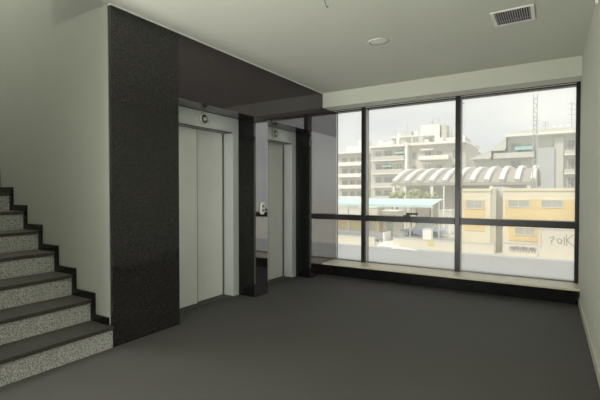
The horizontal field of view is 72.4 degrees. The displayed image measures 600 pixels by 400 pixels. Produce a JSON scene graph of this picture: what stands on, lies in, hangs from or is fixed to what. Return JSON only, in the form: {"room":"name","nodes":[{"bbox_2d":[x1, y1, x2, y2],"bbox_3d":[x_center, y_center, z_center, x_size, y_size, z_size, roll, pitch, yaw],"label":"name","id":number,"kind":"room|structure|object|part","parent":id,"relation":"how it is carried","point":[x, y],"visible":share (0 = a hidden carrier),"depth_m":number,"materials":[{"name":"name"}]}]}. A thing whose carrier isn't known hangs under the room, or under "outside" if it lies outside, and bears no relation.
{"room":"elevator lobby","nodes":[
{"label":"elevator lobby","id":0,"kind":"room"},
{"bbox_2d":[0,0,110,324],"bbox_3d":[-3.263,-1.584,4.533,4.031,5.600,0.150,1,1,32],"label":"wall","id":1,"kind":"structure","parent":0,"point":[54,133],"depth_m":3.81,"materials":[{"name":"paint"}]},
{"bbox_2d":[108,5,337,346],"bbox_3d":[-0.804,-0.231,5.431,0.850,2.860,4.235,1,1,32],"label":"wall","id":2,"kind":"structure","parent":0,"point":[155,70],"depth_m":3.97,"materials":[{"name":"black stone"}]},
{"bbox_2d":[106,4,109,316],"bbox_3d":[-1.599,-0.318,3.423,0.009,2.610,0.008,1,1,32],"label":"trim","id":3,"kind":"structure","parent":2,"relation":"attached to","point":[106,4],"depth_m":3.42,"materials":[{"name":"paint"}]},
{"bbox_2d":[179,106,238,312],"bbox_3d":[-1.186,0.102,4.738,0.210,2.220,1.207,1,1,32],"label":"door","id":4,"kind":"structure","parent":2,"relation":"in","point":[208,153],"depth_m":4.94,"materials":[{"name":"metal"}]},
{"bbox_2d":[199,113,208,124],"bbox_3d":[-1.078,-0.921,4.649,0.047,0.134,0.134,1,1,32],"label":"indicator","id":5,"kind":"object","parent":4,"relation":"attached to","point":[204,118],"visible":1,"depth_m":4.63,"materials":[{"name":"plastic"}]},
{"bbox_3d":[-1.194,1.209,4.764,0.190,0.006,0.997,1,1,32],"label":"sill","id":6,"kind":"part","parent":4,"relation":"part of","materials":[{"name":"grey plastic"}]},
{"bbox_3d":[-1.169,0.102,4.728,0.170,2.220,1.207,1,1,32],"label":"frame","id":7,"kind":"part","parent":4,"relation":"part of","materials":[{"name":"metal"}]},
{"bbox_2d":[107,3,322,93],"bbox_3d":[-0.615,-1.646,4.923,0.042,0.012,3.631,1,1,32],"label":"trim","id":8,"kind":"structure","parent":2,"relation":"attached to","point":[114,5],"depth_m":4.21,"materials":[{"name":"white paint"}]},
{"bbox_2d":[260,202,264,214],"bbox_3d":[-0.469,0.106,5.152,0.021,0.154,0.072,1,1,32],"label":"panel","id":9,"kind":"object","parent":2,"relation":"attached to","point":[262,205],"visible":1,"depth_m":5.14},
{"bbox_2d":[268,126,295,284],"bbox_3d":[-0.444,0.080,5.925,0.210,2.220,1.097,1,1,32],"label":"door","id":10,"kind":"structure","parent":2,"relation":"in","point":[282,149],"depth_m":6.25,"materials":[{"name":"metal"}]},
{"bbox_2d":[272,129,278,137],"bbox_3d":[-0.341,-0.943,5.827,0.047,0.134,0.134,1,1,32],"label":"indicator","id":11,"kind":"object","parent":10,"relation":"attached to","point":[275,133],"visible":1,"depth_m":5.80,"materials":[{"name":"plastic"}]},
{"bbox_3d":[-0.452,1.187,5.951,0.190,0.006,0.887,1,1,32],"label":"sill","id":12,"kind":"part","parent":10,"relation":"part of","materials":[{"name":"grey plastic"}]},
{"bbox_3d":[-0.427,0.080,5.915,0.170,2.220,1.097,1,1,32],"label":"frame","id":13,"kind":"part","parent":10,"relation":"part of","materials":[{"name":"metal"}]},
{"bbox_2d":[0,274,599,399],"bbox_3d":[-2.185,1.371,2.954,7.591,0.250,9.850,1,1,32],"label":"floor","id":14,"kind":"structure","parent":0,"point":[321,337],"depth_m":3.29,"materials":[{"name":"grey plastic"}]},
{"bbox_2d":[0,187,113,386],"bbox_3d":[-3.603,0.364,3.977,4.079,1.725,1.210,1,1,32],"label":"staircase","id":15,"kind":"structure","parent":14,"relation":"on","point":[47,322],"depth_m":3.40,"materials":[{"name":"stone"}]},
{"bbox_3d":[-3.309,0.262,4.495,4.007,1.540,0.016,1,1,32],"label":"stepped skirting","id":16,"kind":"part","parent":15,"relation":"part of","materials":[{"name":"black stone"}]},
{"bbox_2d":[323,264,579,304],"bbox_3d":[1.939,1.113,5.857,3.376,0.158,0.548,1,1,32],"label":"plinth","id":17,"kind":"object","parent":14,"relation":"on","point":[519,291],"visible":0.6,"depth_m":5.41,"materials":[{"name":"black stone"}]},
{"bbox_2d":[322,258,579,291],"bbox_3d":[1.947,1.021,5.869,3.376,0.024,0.616,1,1,32],"label":"window sill","id":18,"kind":"structure","parent":17,"relation":"on","point":[552,284],"depth_m":5.54,"materials":[{"name":"beige stone"}]},
{"bbox_2d":[53,0,594,92],"bbox_3d":[-0.781,-1.723,2.048,4.571,0.250,9.900,1,1,32],"label":"ceiling","id":19,"kind":"structure","parent":0,"point":[311,44],"depth_m":4.03,"materials":[{"name":"paint"}]},
{"bbox_2d":[367,38,389,46],"bbox_3d":[0.813,-1.634,4.253,0.226,0.010,0.226,1,1,32],"label":"recessed light","id":20,"kind":"object","parent":19,"relation":"in","point":[376,42],"visible":1,"depth_m":4.25,"materials":[{"name":"paint"}]},
{"bbox_3d":[0.813,-1.636,4.253,0.171,0.004,0.171,0,1,18],"label":"frosted glass","id":21,"kind":"part","parent":20,"relation":"part of","materials":[{"name":"white glass"}]},
{"bbox_2d":[323,55,582,110],"bbox_3d":[1.861,-1.551,5.684,3.376,0.228,0.280,1,1,32],"label":"beam","id":22,"kind":"structure","parent":19,"relation":"attached to","point":[563,70],"depth_m":5.39,"materials":[{"name":"paint"}]},
{"bbox_2d":[490,4,535,26],"bbox_3d":[1.879,-1.621,3.616,0.333,0.012,0.335,1,1,32],"label":"ceiling vent","id":23,"kind":"object","parent":19,"relation":"in","point":[527,12],"visible":1,"depth_m":3.61,"materials":[{"name":"white metal"}]},
{"bbox_2d":[578,0,599,366],"bbox_3d":[1.030,-0.147,0.946,0.157,2.860,9.902,1,1,31],"label":"wall","id":24,"kind":"structure","parent":0,"point":[589,179],"depth_m":3.61,"materials":[{"name":"beige paint"}]},
{"bbox_2d":[578,298,599,387],"bbox_3d":[0.801,1.244,0.754,0.014,0.085,9.290,1,1,31],"label":"baseboard","id":25,"kind":"structure","parent":24,"relation":"attached to","point":[591,347],"depth_m":3.33,"materials":[{"name":"beige stone"}]},
{"bbox_3d":[1.755,-1.614,6.126,4.328,0.120,0.300,1,1,32],"label":"lintel","id":26,"kind":"object","parent":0,"visible":0},
{"bbox_2d":[333,81,580,282],"bbox_3d":[2.009,-0.272,5.943,3.374,2.556,0.215,1,1,32],"label":"window","id":27,"kind":"structure","parent":26,"relation":"attached to","point":[364,217],"depth_m":5.77,"materials":[{"name":"brown metal"}]},
{"bbox_3d":[0.821,-0.603,6.753,0.495,1.682,0.008,1,1,32],"label":"pane","id":28,"kind":"part","parent":27,"relation":"part of","materials":[{"name":"clear glass"}]},
{"bbox_3d":[0.816,0.985,6.774,0.495,0.012,0.110,1,1,32],"label":"rail","id":29,"kind":"part","parent":27,"relation":"part of","materials":[{"name":"grey metal"}]},
{"bbox_3d":[1.661,0.995,6.245,1.348,0.012,0.110,1,1,32],"label":"rail","id":30,"kind":"part","parent":27,"relation":"part of","materials":[{"name":"grey metal"}]},
{"bbox_3d":[1.643,0.242,6.089,0.230,0.105,0.059,1,1,32],"label":"handle","id":31,"kind":"part","parent":27,"relation":"part of","materials":[{"name":"brown metal"}]},
{"bbox_3d":[2.013,-1.491,5.967,3.332,0.120,0.130,1,1,32],"label":"head rail","id":32,"kind":"part","parent":27,"relation":"part of","materials":[{"name":"brown metal"}]},
{"bbox_3d":[2.864,1.009,5.493,1.337,0.012,0.110,1,1,32],"label":"rail","id":33,"kind":"part","parent":27,"relation":"part of","materials":[{"name":"grey metal"}]},
{"label":"outside","id":34,"kind":"structure","parent":0,"visible":0},
{"bbox_2d":[338,245,573,279],"bbox_3d":[-18.765,4.183,36.101,250.000,0.300,25.200,1,1,32],"label":"ground","id":35,"kind":"structure","parent":34,"point":[542,268],"depth_m":27.90,"materials":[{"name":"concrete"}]},
{"bbox_2d":[338,243,573,261],"bbox_3d":[-12.141,3.777,46.695,250.000,0.120,0.200,1,1,32],"label":"kerb","id":36,"kind":"object","parent":35,"relation":"on","point":[521,257],"depth_m":30.49,"materials":[{"name":"concrete"}]},
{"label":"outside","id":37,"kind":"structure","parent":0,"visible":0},
{"bbox_2d":[338,210,570,259],"bbox_3d":[90.398,0.941,210.768,250.000,0.320,386.800,1,1,32],"label":"ground","id":38,"kind":"structure","parent":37,"point":[451,237],"depth_m":41.65,"materials":[{"name":"concrete"}]},
{"bbox_2d":[338,141,371,209],"bbox_3d":[14.617,-6.961,116.222,13.900,18.980,15.400,1,1,32],"label":"apartment block","id":39,"kind":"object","parent":38,"relation":"on","point":[349,162],"visible":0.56,"depth_m":109.40,"materials":[{"name":"white paint"}]},
{"bbox_2d":[338,235,375,244],"bbox_3d":[2.233,3.597,39.124,10.440,0.720,0.260,1,1,32],"label":"wall","id":40,"kind":"structure","parent":38,"relation":"on","point":[350,239],"depth_m":37.41,"materials":[{"name":"concrete"}]},
{"bbox_2d":[338,220,382,231],"bbox_3d":[5.677,2.814,46.038,7.300,2.030,2.400,1,1,32],"label":"kiosk","id":41,"kind":"object","parent":38,"relation":"on","point":[342,224],"visible":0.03,"depth_m":44.66,"materials":[{"name":"white paint"}]},
{"bbox_2d":[338,229,390,241],"bbox_3d":[4.745,3.453,41.207,8.450,0.930,1.800,1,1,32],"label":"concrete platform","id":42,"kind":"object","parent":38,"relation":"on","point":[383,236],"visible":0.4,"depth_m":39.38,"materials":[{"name":"grey paint"}]},
{"bbox_3d":[8.269,3.494,39.006,0.140,0.930,1.800,1,1,32],"label":"plate","id":43,"kind":"part","parent":42,"relation":"part of","materials":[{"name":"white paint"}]},
{"bbox_2d":[359,206,384,214],"bbox_3d":[8.804,2.279,50.089,2.500,2.950,2.400,1,1,32],"label":"shed","id":44,"kind":"object","parent":38,"relation":"on","point":[372,210],"visible":0.3,"depth_m":49.01,"materials":[{"name":"white paint"}]},
{"bbox_2d":[338,198,442,239],"bbox_3d":[5.259,1.860,42.708,17.700,4.060,4.060,1,1,32],"label":"canopy","id":45,"kind":"object","parent":38,"relation":"on","point":[373,202],"visible":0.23,"depth_m":39.86,"materials":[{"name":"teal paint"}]},
{"bbox_3d":[8.168,1.931,42.931,0.133,3.910,0.140,1,1,32],"label":"post","id":46,"kind":"part","parent":45,"relation":"part of","materials":[{"name":"white metal"}]},
{"bbox_3d":[11.052,1.964,41.130,0.133,3.910,0.140,1,1,32],"label":"post","id":47,"kind":"part","parent":45,"relation":"part of","materials":[{"name":"white metal"}]},
{"bbox_3d":[13.426,1.992,39.646,0.133,3.910,0.140,1,1,32],"label":"post","id":48,"kind":"part","parent":45,"relation":"part of","materials":[{"name":"white metal"}]},
{"bbox_2d":[382,210,404,236],"bbox_3d":[10.225,2.478,44.723,1.800,2.750,2.400,1,1,32],"label":"shed","id":49,"kind":"object","parent":38,"relation":"on","point":[387,226],"visible":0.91,"depth_m":43.83,"materials":[{"name":"white paint"}]},
{"bbox_3d":[9.591,2.865,43.810,0.700,1.950,0.029,1,1,32],"label":"door","id":50,"kind":"part","parent":49,"relation":"part of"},
{"bbox_2d":[377,237,416,250],"bbox_3d":[8.876,3.925,37.632,3.271,0.120,9.161,0,1,14],"label":"ramp","id":51,"kind":"object","parent":38,"relation":"on","point":[389,243],"visible":0.66,"depth_m":35.22,"materials":[{"name":"white paint"}]},
{"bbox_2d":[393,231,403,237],"bbox_3d":[9.475,3.485,39.484,1.100,0.930,0.190,1,1,32],"label":"barrier","id":52,"kind":"object","parent":51,"relation":"on","point":[395,233],"visible":0.93,"depth_m":39.38,"materials":[{"name":"grey paint"}]},
{"bbox_2d":[389,190,404,209],"bbox_3d":[11.044,1.353,46.604,1.888,4.970,1.182,1,1,32],"label":"tree","id":53,"kind":"object","parent":38,"relation":"on","point":[397,194],"visible":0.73,"depth_m":46.25,"materials":[{"name":"green plant"}]},
{"bbox_3d":[11.044,-0.381,46.572,1.888,1.500,1.182,1,1,32],"label":"crown","id":54,"kind":"part","parent":53,"relation":"part of","materials":[{"name":"green plant"}]},
{"bbox_2d":[404,193,413,227],"bbox_3d":[12.831,1.389,47.304,1.776,4.873,1.255,1,1,32],"label":"tree","id":55,"kind":"object","parent":38,"relation":"on","point":[409,196],"visible":0.29,"depth_m":47.13,"materials":[{"name":"green plant"}]},
{"bbox_3d":[12.831,-0.330,47.272,1.776,1.435,1.255,1,1,32],"label":"crown","id":56,"kind":"part","parent":55,"relation":"part of","materials":[{"name":"green plant"}]},
{"bbox_2d":[408,189,424,225],"bbox_3d":[12.976,1.296,45.413,1.780,5.128,1.266,1,1,32],"label":"tree","id":57,"kind":"object","parent":38,"relation":"on","point":[417,193],"visible":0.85,"depth_m":45.04,"materials":[{"name":"green plant"}]},
{"bbox_3d":[12.976,-0.515,45.380,1.780,1.505,1.266,1,1,32],"label":"crown","id":58,"kind":"part","parent":57,"relation":"part of","materials":[{"name":"green plant"}]},
{"bbox_2d":[369,117,478,209],"bbox_3d":[29.242,-8.095,96.388,21.100,21.981,17.700,1,1,32],"label":"apartment block","id":59,"kind":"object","parent":38,"relation":"on","point":[411,150],"visible":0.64,"depth_m":92.19,"materials":[{"name":"white paint"}]},
{"bbox_3d":[18.045,-1.204,94.825,1.300,2.000,0.028,1,1,32],"label":"pane","id":60,"kind":"part","parent":59,"relation":"part of","materials":[{"name":"grey glass"}]},
{"bbox_3d":[18.045,-4.204,94.770,1.300,2.000,0.028,1,1,32],"label":"pane","id":61,"kind":"part","parent":59,"relation":"part of","materials":[{"name":"grey glass"}]},
{"bbox_3d":[18.045,-7.203,94.714,1.300,2.000,0.028,1,1,32],"label":"pane","id":62,"kind":"part","parent":59,"relation":"part of","materials":[{"name":"grey glass"}]},
{"bbox_3d":[20.123,-1.180,93.527,1.800,2.000,0.028,1,1,32],"label":"pane","id":63,"kind":"part","parent":59,"relation":"part of","materials":[{"name":"grey glass"}]},
{"bbox_3d":[20.123,-4.180,93.472,1.800,2.000,0.028,1,1,32],"label":"pane","id":64,"kind":"part","parent":59,"relation":"part of","materials":[{"name":"grey glass"}]},
{"bbox_3d":[20.123,-10.179,93.361,1.800,2.000,0.028,1,1,32],"label":"pane","id":65,"kind":"part","parent":59,"relation":"part of","materials":[{"name":"grey glass"}]},
{"bbox_2d":[404,223,445,237],"bbox_3d":[13.331,3.154,43.856,4.100,1.430,1.680,1,1,32],"label":"car","id":66,"kind":"object","parent":38,"relation":"on","point":[417,229],"visible":0.69,"depth_m":43.22,"materials":[{"name":"blue paint"}]},
{"bbox_2d":[422,228,433,239],"bbox_3d":[11.598,3.287,37.216,0.880,1.410,0.580,1,1,32],"label":"cabinet","id":67,"kind":"object","parent":38,"relation":"on","point":[427,232],"visible":0.73,"depth_m":37.01,"materials":[{"name":"white paint"}]},
{"bbox_3d":[11.459,3.266,36.992,0.700,1.100,0.024,1,1,32],"label":"door","id":68,"kind":"part","parent":67,"relation":"part of","materials":[{"name":"white paint"}]},
{"bbox_2d":[425,191,438,216],"bbox_3d":[14.636,1.425,46.135,1.328,4.843,1.805,-1,1,-38],"label":"tree","id":69,"kind":"object","parent":38,"relation":"on","point":[427,194],"visible":0.51,"depth_m":45.79,"materials":[{"name":"green plant"}]},
{"bbox_3d":[14.636,-0.266,46.104,1.328,1.458,1.805,-1,1,-38],"label":"crown","id":70,"kind":"part","parent":69,"relation":"part of","materials":[{"name":"green plant"}]},
{"bbox_2d":[393,237,494,253],"bbox_3d":[11.455,3.674,33.361,7.990,0.780,0.260,1,1,32],"label":"wall","id":71,"kind":"structure","parent":38,"relation":"on","point":[476,247],"depth_m":33.16,"materials":[{"name":"concrete"}]},
{"bbox_2d":[443,186,444,234],"bbox_3d":[15.779,1.158,45.001,0.190,5.380,0.200,1,1,32],"label":"lamp pole","id":72,"kind":"object","parent":38,"relation":"on","point":[443,186],"visible":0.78,"depth_m":44.92,"materials":[{"name":"grey metal"}]},
{"bbox_2d":[437,209,454,234],"bbox_3d":[16.542,2.446,46.435,1.500,2.750,2.400,1,1,32],"label":"shed","id":73,"kind":"object","parent":38,"relation":"on","point":[449,228],"visible":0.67,"depth_m":45.46,"materials":[{"name":"white paint"}]},
{"bbox_3d":[16.036,2.835,45.443,0.700,1.950,0.029,1,1,32],"label":"door","id":74,"kind":"part","parent":73,"relation":"part of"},
{"bbox_2d":[390,165,541,231],"bbox_3d":[22.882,-0.300,54.333,15.230,7.950,21.000,1,1,32],"label":"vaulted hall","id":75,"kind":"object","parent":38,"relation":"on","point":[432,180],"visible":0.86,"depth_m":48.12,"materials":[{"name":"white paint"}]},
{"bbox_3d":[14.787,1.349,50.872,4.000,4.780,0.099,1,1,32],"label":"wall panel","id":76,"kind":"part","parent":75,"relation":"part of","materials":[{"name":"grey"}]},
{"bbox_2d":[462,187,574,252],"bbox_3d":[21.584,1.514,32.481,15.780,5.130,8.091,1,1,32],"label":"building","id":77,"kind":"structure","parent":38,"relation":"on","point":[551,204],"depth_m":31.18,"materials":[{"name":"yellow paint"}]},
{"bbox_3d":[13.830,0.302,32.617,1.600,0.730,0.039,1,1,32],"label":"yellow panel","id":78,"kind":"part","parent":77,"relation":"part of","materials":[{"name":"yellow paint"}]},
{"bbox_3d":[13.872,1.562,32.613,1.500,1.770,0.039,1,1,32],"label":"yellow panel","id":79,"kind":"part","parent":77,"relation":"part of","materials":[{"name":"yellow paint"}]},
{"bbox_3d":[13.847,0.347,32.570,1.220,0.620,0.020,1,1,32],"label":"pane","id":80,"kind":"part","parent":77,"relation":"part of","materials":[{"name":"grey glass"}]},
{"bbox_3d":[16.476,0.268,30.926,1.380,0.480,0.020,1,1,32],"label":"pane","id":81,"kind":"part","parent":77,"relation":"part of","materials":[{"name":"grey glass"}]},
{"bbox_3d":[16.798,2.381,30.800,2.000,1.400,0.039,1,1,32],"label":"yellow panel","id":82,"kind":"part","parent":77,"relation":"part of","materials":[{"name":"yellow paint"}]},
{"bbox_3d":[16.845,2.342,30.734,1.290,0.500,0.020,1,1,32],"label":"pane","id":83,"kind":"part","parent":77,"relation":"part of","materials":[{"name":"grey glass"}]},
{"bbox_3d":[20.818,0.747,28.258,12.020,1.500,0.039,1,1,32],"label":"yellow panel","id":84,"kind":"part","parent":77,"relation":"part of","materials":[{"name":"yellow paint"}]},
{"bbox_3d":[18.300,0.269,29.786,1.320,0.480,0.020,1,1,32],"label":"pane","id":85,"kind":"part","parent":77,"relation":"part of","materials":[{"name":"grey glass"}]},
{"bbox_2d":[503,242,537,256],"bbox_3d":[16.316,3.649,30.382,2.290,0.940,0.260,1,1,32],"label":"wall","id":86,"kind":"structure","parent":38,"relation":"on","point":[509,248],"depth_m":30.28,"materials":[{"name":"paint"}]},
{"bbox_2d":[470,103,575,187],"bbox_3d":[42.081,-6.213,70.354,21.700,19.180,14.300,1,1,32],"label":"apartment block","id":87,"kind":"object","parent":38,"relation":"on","point":[555,151],"visible":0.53,"depth_m":65.30,"materials":[{"name":"white paint"}]},
{"bbox_3d":[35.697,-5.555,67.791,1.400,1.800,0.028,1,1,32],"label":"pane","id":88,"kind":"part","parent":87,"relation":"part of","materials":[{"name":"grey glass"}]},
{"bbox_3d":[35.697,-8.454,67.738,1.400,1.800,0.028,1,1,32],"label":"pane","id":89,"kind":"part","parent":87,"relation":"part of","materials":[{"name":"grey glass"}]},
{"bbox_3d":[40.638,-3.152,64.412,1.190,13.280,0.599,1,1,32],"label":"stair panel","id":90,"kind":"part","parent":87,"relation":"part of","materials":[{"name":"beige concrete"}]},
{"bbox_3d":[42.142,-2.581,63.818,0.800,1.800,0.028,1,1,32],"label":"pane","id":91,"kind":"part","parent":87,"relation":"part of","materials":[{"name":"grey glass"}]},
{"bbox_3d":[42.142,-5.481,63.765,0.800,1.800,0.028,1,1,32],"label":"pane","id":92,"kind":"part","parent":87,"relation":"part of","materials":[{"name":"grey glass"}]},
{"bbox_3d":[42.142,-8.380,63.711,0.800,1.800,0.028,1,1,32],"label":"pane","id":93,"kind":"part","parent":87,"relation":"part of","materials":[{"name":"grey glass"}]},
{"bbox_2d":[532,94,537,187],"bbox_3d":[22.850,-3.149,39.913,0.469,14.180,0.480,1,1,32],"label":"lattice mast","id":94,"kind":"object","parent":38,"relation":"on","point":[533,94],"visible":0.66,"depth_m":39.74,"materials":[{"name":"metal"}]},
{"bbox_3d":[22.599,-3.148,39.854,0.105,14.180,0.115,1,1,32],"label":"leg","id":95,"kind":"part","parent":94,"relation":"part of","materials":[{"name":"metal"}]},
{"bbox_3d":[22.908,-3.144,39.661,0.105,14.180,0.115,1,1,32],"label":"leg","id":96,"kind":"part","parent":94,"relation":"part of","materials":[{"name":"metal"}]},
{"bbox_2d":[538,228,573,259],"bbox_3d":[20.275,3.120,27.839,7.090,2.090,0.260,1,1,32],"label":"wall","id":97,"kind":"structure","parent":38,"relation":"on","point":[553,243],"depth_m":29.04,"materials":[{"name":"concrete"}]}
]}

